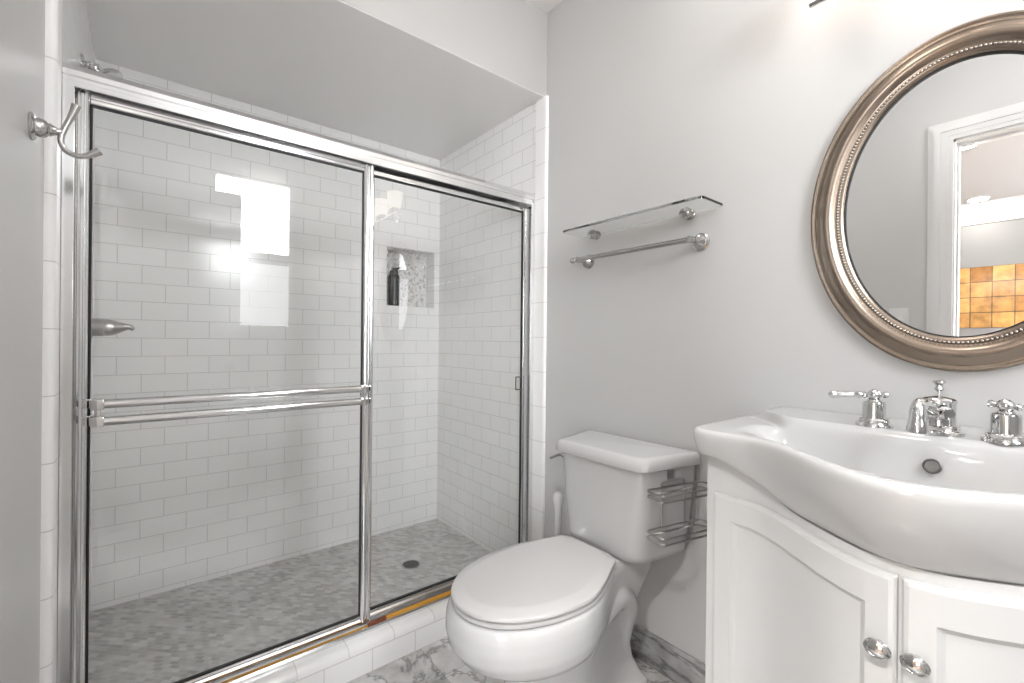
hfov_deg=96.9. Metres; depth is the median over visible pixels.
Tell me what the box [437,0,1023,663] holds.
wall
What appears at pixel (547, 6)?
ceiling
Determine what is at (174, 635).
floor
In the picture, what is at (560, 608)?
toilet
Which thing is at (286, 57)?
ceiling
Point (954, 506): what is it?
sink basin
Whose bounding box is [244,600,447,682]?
shower curb
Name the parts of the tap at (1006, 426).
lever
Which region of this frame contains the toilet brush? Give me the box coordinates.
[553,491,563,535]
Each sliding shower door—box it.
[70,88,373,682]
[370,171,525,616]
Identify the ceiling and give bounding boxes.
[84,0,528,159]
[527,0,562,12]
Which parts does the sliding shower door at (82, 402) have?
rail, rail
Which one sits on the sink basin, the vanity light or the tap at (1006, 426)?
the tap at (1006, 426)
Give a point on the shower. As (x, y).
(83, 63)
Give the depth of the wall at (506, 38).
1.80 m
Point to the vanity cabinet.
(789, 599)
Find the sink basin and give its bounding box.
[693,406,1023,584]
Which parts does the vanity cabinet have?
door, knob, knob, door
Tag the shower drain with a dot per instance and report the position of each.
(408, 564)
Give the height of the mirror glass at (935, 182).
0.606 m
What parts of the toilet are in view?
seat, seat lid, bowl, flush lever, tank lid, tank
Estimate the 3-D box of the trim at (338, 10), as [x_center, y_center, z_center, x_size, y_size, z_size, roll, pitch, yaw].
[-0.486,-1.090,1.565,1.560,0.003,0.098,1,0,-39]
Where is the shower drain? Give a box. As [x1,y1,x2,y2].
[401,560,420,569]
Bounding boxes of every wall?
[0,0,94,682]
[91,59,439,610]
[341,0,546,95]
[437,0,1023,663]
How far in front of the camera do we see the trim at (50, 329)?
1.04 m
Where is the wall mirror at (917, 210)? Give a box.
[811,10,1023,371]
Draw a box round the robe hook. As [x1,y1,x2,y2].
[27,103,102,158]
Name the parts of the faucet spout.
spout, lift knob, spout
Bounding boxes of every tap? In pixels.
[828,389,892,428]
[980,399,1023,446]
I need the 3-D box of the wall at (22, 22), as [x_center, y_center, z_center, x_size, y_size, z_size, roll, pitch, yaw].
[-0.696,-0.135,0.492,0.140,2.656,3.478,1,0,-39]
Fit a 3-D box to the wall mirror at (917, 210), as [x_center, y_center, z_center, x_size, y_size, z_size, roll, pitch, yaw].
[0.962,-0.309,0.974,0.032,0.748,0.567,1,0,-39]
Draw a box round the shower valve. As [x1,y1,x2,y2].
[91,318,134,335]
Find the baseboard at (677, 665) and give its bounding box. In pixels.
[630,623,705,682]
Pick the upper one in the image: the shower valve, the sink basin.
the shower valve
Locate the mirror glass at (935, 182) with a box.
[846,53,1023,335]
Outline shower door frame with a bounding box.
[57,62,534,682]
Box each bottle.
[388,267,402,305]
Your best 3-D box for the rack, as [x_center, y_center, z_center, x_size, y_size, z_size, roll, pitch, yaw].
[0.498,0.513,1.337,0.225,0.254,0.084,1,0,-26]
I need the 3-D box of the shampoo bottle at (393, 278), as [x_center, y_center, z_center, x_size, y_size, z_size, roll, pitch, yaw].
[-0.672,-0.318,2.599,0.062,0.230,0.074,1,0,25]
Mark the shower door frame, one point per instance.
(74, 76)
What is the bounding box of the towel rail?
[570,233,709,268]
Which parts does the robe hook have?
hook arm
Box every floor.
[88,519,490,682]
[348,637,674,682]
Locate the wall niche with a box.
[387,247,432,307]
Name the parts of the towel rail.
rail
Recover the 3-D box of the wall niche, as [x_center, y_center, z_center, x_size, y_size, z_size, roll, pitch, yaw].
[-0.617,-0.365,2.665,0.297,0.328,0.106,1,0,-39]
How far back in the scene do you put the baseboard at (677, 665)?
1.52 m
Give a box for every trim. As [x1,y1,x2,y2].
[39,0,61,682]
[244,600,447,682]
[291,0,543,105]
[532,95,548,539]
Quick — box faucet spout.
[906,381,965,436]
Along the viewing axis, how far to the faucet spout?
0.86 m
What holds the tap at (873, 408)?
on the sink basin
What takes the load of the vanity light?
attached to the wall at (740, 105)
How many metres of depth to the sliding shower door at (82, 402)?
1.20 m
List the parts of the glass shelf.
shelf knob, shelf knob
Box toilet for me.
[445,430,700,682]
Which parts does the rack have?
frame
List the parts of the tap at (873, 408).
lever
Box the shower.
[80,53,122,78]
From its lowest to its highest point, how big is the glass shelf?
0.043 m
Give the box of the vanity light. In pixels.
[809,0,825,7]
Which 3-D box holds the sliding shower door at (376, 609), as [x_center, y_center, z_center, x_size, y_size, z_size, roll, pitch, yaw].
[-0.230,0.190,1.844,0.736,1.603,0.024,1,0,-39]
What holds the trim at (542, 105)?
attached to the wall at (740, 105)
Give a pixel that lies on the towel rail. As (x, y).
(700, 242)
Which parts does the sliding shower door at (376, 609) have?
rail, rail, door pull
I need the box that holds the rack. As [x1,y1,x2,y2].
[647,466,706,548]
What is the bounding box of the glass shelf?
[563,196,722,239]
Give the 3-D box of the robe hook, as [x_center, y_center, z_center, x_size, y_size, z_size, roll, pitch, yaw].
[-0.919,-0.439,0.939,0.108,0.112,0.054,1,0,-39]
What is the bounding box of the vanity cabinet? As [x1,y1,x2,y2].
[705,457,1023,682]
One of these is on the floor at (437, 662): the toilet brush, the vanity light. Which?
the toilet brush
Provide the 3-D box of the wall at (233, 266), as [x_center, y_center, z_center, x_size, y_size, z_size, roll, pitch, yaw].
[-1.094,0.044,2.309,1.560,2.285,0.150,1,0,-39]
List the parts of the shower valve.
lever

